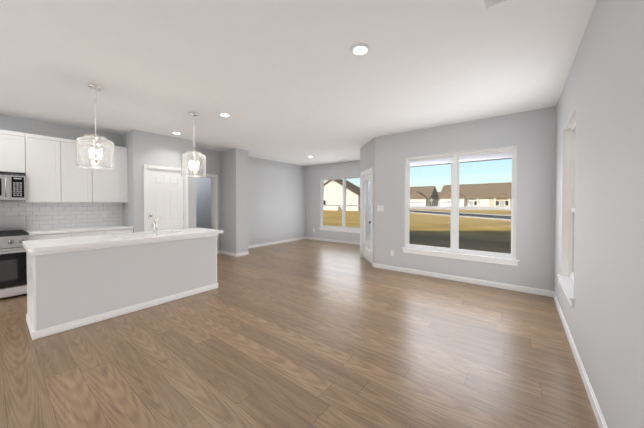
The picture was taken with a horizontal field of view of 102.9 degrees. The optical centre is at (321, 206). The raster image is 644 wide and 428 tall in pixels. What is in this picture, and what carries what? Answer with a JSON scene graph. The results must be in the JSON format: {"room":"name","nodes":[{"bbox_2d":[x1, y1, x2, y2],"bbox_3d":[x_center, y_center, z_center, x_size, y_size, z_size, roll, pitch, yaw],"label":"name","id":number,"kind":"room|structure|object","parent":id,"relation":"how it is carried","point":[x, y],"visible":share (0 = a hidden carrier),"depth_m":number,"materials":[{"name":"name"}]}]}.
{"room":"kitchen","nodes":[
{"label":"kitchen","id":0,"kind":"room"},
{"bbox_2d":[122,129,195,232],"bbox_3d":[-3.445,-0.084,5.496,0.648,2.740,1.180,1,1,38],"label":"wall","id":1,"kind":"structure","parent":0,"point":[146,148],"depth_m":5.04,"materials":[{"name":"grey paint"}]},
{"bbox_2d":[143,164,188,231],"bbox_3d":[-3.218,0.238,5.313,0.160,2.102,0.834,1,1,38],"label":"door","id":2,"kind":"structure","parent":1,"relation":"attached to","point":[166,195],"depth_m":5.29,"materials":[{"name":"white wood"}]},
{"bbox_2d":[196,177,210,228],"bbox_3d":[-3.794,-0.125,7.166,1.600,2.900,2.600,1,1,38],"label":"wall","id":3,"kind":"structure","parent":0,"point":[203,202],"depth_m":8.28,"materials":[{"name":"grey paint"}]},
{"bbox_2d":[196,173,217,253],"bbox_3d":[-3.099,0.219,6.603,0.194,2.107,0.784,1,1,38],"label":"door frame","id":4,"kind":"structure","parent":3,"relation":"attached to","point":[214,201],"depth_m":6.76,"materials":[{"name":"white wood"}]},
{"bbox_2d":[220,148,247,252],"bbox_3d":[-2.350,-0.101,6.836,0.748,2.740,0.360,1,1,38],"label":"wall","id":5,"kind":"structure","parent":0,"point":[234,198],"depth_m":6.64,"materials":[{"name":"grey paint"}]},
{"bbox_2d":[219,250,236,256],"bbox_3d":[-2.463,1.229,6.695,0.764,0.085,0.030,1,1,38],"label":"baseboard","id":6,"kind":"structure","parent":5,"relation":"attached to","point":[220,251],"depth_m":6.67,"materials":[{"name":"white wood"}]},
{"bbox_2d":[0,0,596,165],"bbox_3d":[-0.988,-1.490,3.618,7.155,0.120,10.370,1,1,38],"label":"ceiling","id":7,"kind":"structure","parent":0,"point":[296,82],"depth_m":2.60,"materials":[{"name":"white paint"}]},
{"bbox_2d":[76,84,114,169],"bbox_3d":[-2.690,-0.940,3.049,0.349,0.966,0.349,1,1,38],"label":"pendant light","id":8,"kind":"object","parent":7,"relation":"hanging from","point":[95,139],"visible":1,"depth_m":3.04,"materials":[{"name":"clear glass"}]},
{"bbox_2d":[181,112,205,176],"bbox_3d":[-1.982,-0.951,3.968,0.349,0.966,0.349,1,1,38],"label":"pendant light","id":9,"kind":"object","parent":7,"relation":"hanging from","point":[193,152],"visible":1,"depth_m":3.96,"materials":[{"name":"clear glass"}]},
{"bbox_2d":[219,113,230,116],"bbox_3d":[-1.509,-1.428,3.990,0.173,0.011,0.171,1,1,38],"label":"recessed light","id":10,"kind":"object","parent":7,"relation":"in","point":[221,114],"depth_m":3.98,"materials":[{"name":"white plastic"}]},
{"bbox_2d":[350,44,369,55],"bbox_3d":[0.341,-1.407,2.297,0.166,0.011,0.176,1,1,38],"label":"recessed light","id":11,"kind":"object","parent":7,"relation":"in","point":[359,49],"depth_m":2.29,"materials":[{"name":"white plastic"}]},
{"bbox_2d":[481,0,509,10],"bbox_3d":[1.223,-1.398,1.684,0.300,0.013,0.160,1,1,38],"label":"ceiling vent","id":12,"kind":"object","parent":7,"relation":"in","point":[487,4],"depth_m":1.76,"materials":[{"name":"white plastic"}]},
{"bbox_2d":[0,239,598,427],"bbox_3d":[-0.988,1.340,3.654,7.155,0.060,10.370,1,1,38],"label":"floor","id":13,"kind":"structure","parent":0,"point":[305,333],"depth_m":2.25,"materials":[{"name":"brown wood"}]},
{"bbox_2d":[0,216,28,297],"bbox_3d":[-4.762,0.735,3.643,0.754,1.150,0.756,1,1,38],"label":"range","id":14,"kind":"object","parent":13,"relation":"on","point":[14,234],"visible":0.92,"depth_m":3.66,"materials":[{"name":"silver metal"}]},
{"bbox_2d":[29,230,75,239],"bbox_3d":[-4.449,0.865,4.216,0.616,0.875,0.515,1,1,38],"label":"base cabinet","id":15,"kind":"object","parent":13,"relation":"on","point":[71,233],"depth_m":4.01,"materials":[{"name":"white wood"}]},
{"bbox_2d":[25,226,131,233],"bbox_3d":[-4.207,0.404,4.517,0.625,0.040,1.304,1,1,38],"label":"countertop","id":16,"kind":"structure","parent":15,"relation":"on","point":[62,230],"depth_m":4.45,"materials":[{"name":"white stone"}]},
{"bbox_2d":[76,230,111,236],"bbox_3d":[-4.200,0.861,4.540,0.616,0.875,0.543,1,1,38],"label":"base cabinet","id":17,"kind":"object","parent":13,"relation":"on","point":[79,233],"depth_m":4.38,"materials":[{"name":"white wood"}]},
{"bbox_2d":[22,214,222,339],"bbox_3d":[-2.530,0.713,3.561,0.815,1.196,2.083,1,1,38],"label":"kitchen island","id":18,"kind":"object","parent":13,"relation":"on","point":[74,282],"visible":1,"depth_m":3.04,"materials":[{"name":"paint"}]},
{"bbox_2d":[22,228,222,251],"bbox_3d":[-2.530,0.416,3.557,0.815,0.040,2.083,1,1,38],"label":"island countertop","id":19,"kind":"structure","parent":18,"relation":"on","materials":[{"name":"white stone"}]},
{"bbox_2d":[148,214,160,234],"bbox_3d":[-2.380,0.255,3.626,0.325,0.280,0.065,1,1,38],"label":"faucet","id":20,"kind":"object","parent":19,"relation":"on","point":[154,222],"depth_m":3.57,"materials":[{"name":"silver metal"}]},
{"bbox_2d":[112,226,132,233],"bbox_3d":[-3.960,0.857,4.852,0.616,0.875,0.481,1,1,38],"label":"base cabinet","id":21,"kind":"object","parent":13,"relation":"on","point":[113,231],"depth_m":4.71,"materials":[{"name":"white wood"}]},
{"bbox_2d":[0,0,643,427],"bbox_3d":[-0.988,-0.060,3.636,7.155,2.740,10.370,1,1,38],"label":"wall","id":22,"kind":"structure","parent":0,"point":[602,92],"depth_m":2.37,"materials":[{"name":"grey paint"}]},
{"bbox_2d":[0,130,27,173],"bbox_3d":[-4.861,-0.823,3.894,0.331,0.620,0.447,1,1,38],"label":"upper cabinet","id":23,"kind":"object","parent":22,"relation":"attached to","point":[13,145],"depth_m":3.89,"materials":[{"name":"white wood"}]},
{"bbox_2d":[0,173,25,200],"bbox_3d":[-4.915,-0.284,3.738,0.444,0.414,0.760,1,1,38],"label":"over-the-range microwave","id":24,"kind":"object","parent":23,"relation":"attached to","point":[12,187],"visible":1,"depth_m":3.83,"materials":[{"name":"silver metal"}]},
{"bbox_2d":[24,134,67,201],"bbox_3d":[-4.606,-0.603,4.227,0.331,1.070,0.507,1,1,38],"label":"upper cabinet","id":25,"kind":"object","parent":22,"relation":"attached to","point":[48,168],"depth_m":4.16,"materials":[{"name":"white wood"}]},
{"bbox_2d":[0,201,122,229],"bbox_3d":[-4.990,0.173,4.018,0.008,0.535,3.048,1,1,38],"label":"tile backsplash","id":26,"kind":"structure","parent":22,"relation":"attached to","point":[53,215],"depth_m":4.55,"materials":[{"name":"white tile"}]},
{"bbox_2d":[68,139,99,201],"bbox_3d":[-4.367,-0.607,4.538,0.331,1.070,0.515,1,1,38],"label":"upper cabinet","id":27,"kind":"object","parent":22,"relation":"attached to","point":[81,181],"depth_m":4.49,"materials":[{"name":"white wood"}]},
{"bbox_2d":[96,143,123,201],"bbox_3d":[-4.138,-0.610,4.835,0.331,1.070,0.482,1,1,38],"label":"upper cabinet","id":28,"kind":"object","parent":22,"relation":"attached to","point":[110,183],"depth_m":4.81,"materials":[{"name":"white wood"}]},
{"bbox_2d":[237,251,248,256],"bbox_3d":[-2.039,1.229,6.633,0.014,0.085,0.330,1,1,38],"label":"baseboard","id":29,"kind":"structure","parent":22,"relation":"attached to","point":[242,253],"depth_m":6.62,"materials":[{"name":"white wood"}]},
{"bbox_2d":[248,237,304,248],"bbox_3d":[-1.589,1.206,8.445,0.014,0.085,3.090,1,1,38],"label":"baseboard","id":30,"kind":"structure","parent":22,"relation":"attached to","point":[295,239],"depth_m":8.50,"materials":[{"name":"white wood"}]},
{"bbox_2d":[305,237,359,244],"bbox_3d":[0.635,1.203,8.724,3.200,0.085,0.014,1,1,38],"label":"baseboard","id":31,"kind":"structure","parent":22,"relation":"attached to","point":[311,238],"depth_m":8.88,"materials":[{"name":"white wood"}]},
{"bbox_2d":[319,176,359,232],"bbox_3d":[0.730,-0.067,8.699,2.010,1.855,0.152,1,1,38],"label":"window","id":32,"kind":"structure","parent":22,"relation":"in","point":[343,228],"depth_m":8.80,"materials":[{"name":"white"}]},
{"bbox_2d":[360,167,372,265],"bbox_3d":[1.107,0.219,5.969,0.207,2.123,0.916,0,1,-7],"label":"door","id":33,"kind":"structure","parent":22,"relation":"attached to","point":[366,253],"depth_m":6.18,"materials":[{"name":"white wood"}]},
{"bbox_2d":[377,205,383,210],"bbox_3d":[1.211,0.038,5.326,0.141,0.114,0.013,1,1,38],"label":"light switch","id":34,"kind":"object","parent":22,"relation":"attached to","point":[379,207],"depth_m":5.32,"materials":[{"name":"white plastic"}]},
{"bbox_2d":[402,146,518,265],"bbox_3d":[2.335,-0.014,4.523,1.830,1.855,0.152,1,1,38],"label":"window","id":35,"kind":"structure","parent":22,"relation":"in","point":[486,257],"depth_m":4.51,"materials":[{"name":"white plastic"}]},
{"bbox_2d":[557,108,575,307],"bbox_3d":[2.662,0.009,2.708,0.167,1.855,1.000,1,1,38],"label":"window","id":36,"kind":"structure","parent":22,"relation":"in","point":[568,210],"depth_m":3.05,"materials":[{"name":"white"}]},
{"bbox_2d":[552,291,607,427],"bbox_3d":[0.996,1.306,0.656,0.014,0.085,7.700,1,1,38],"label":"baseboard","id":37,"kind":"structure","parent":22,"relation":"attached to","point":[600,419],"depth_m":1.96,"materials":[{"name":"white wood"}]},
{"bbox_2d":[369,152,511,249],"bbox_3d":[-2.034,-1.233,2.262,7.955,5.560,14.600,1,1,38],"label":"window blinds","id":38,"kind":"structure","parent":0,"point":[484,157],"depth_m":6.61,"materials":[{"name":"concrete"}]},
{"label":"outside","id":39,"kind":"structure","parent":0,"visible":0},
{"bbox_2d":[323,209,510,257],"bbox_3d":[37.020,0.482,97.543,380.000,0.300,320.000,1,1,38],"label":"lawn","id":40,"kind":"structure","parent":39,"point":[418,233],"depth_m":15.91,"materials":[{"name":"green plant"}]},
{"bbox_2d":[323,179,359,210],"bbox_3d":[0.117,-4.582,67.233,31.214,10.600,15.950,1,1,38],"label":"neighbouring house","id":41,"kind":"structure","parent":40,"relation":"on","point":[335,188],"depth_m":55.27,"materials":[{"name":"beige"}]},
{"bbox_2d":[410,186,438,205],"bbox_3d":[31.438,-3.138,87.295,12.800,7.200,14.610,1,1,38],"label":"house","id":42,"kind":"structure","parent":40,"relation":"on","point":[420,193],"depth_m":81.42,"materials":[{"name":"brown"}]},
{"bbox_2d":[409,208,510,220],"bbox_3d":[42.193,1.327,14.103,170.000,0.140,76.332,1,1,38],"label":"street","id":43,"kind":"structure","parent":40,"relation":"on","point":[488,216],"depth_m":34.62,"materials":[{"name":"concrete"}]},
{"bbox_2d":[439,183,492,206],"bbox_3d":[42.291,-2.958,75.166,12.800,7.150,14.550,1,1,38],"label":"house","id":44,"kind":"structure","parent":40,"relation":"on","point":[484,191],"depth_m":71.28,"materials":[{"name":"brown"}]},
{"bbox_2d":[489,182,511,206],"bbox_3d":[51.221,-2.897,68.405,12.800,7.200,14.610,1,1,38],"label":"house","id":45,"kind":"structure","parent":40,"relation":"on","point":[497,194],"depth_m":67.24,"materials":[{"name":"beige"}]}
]}

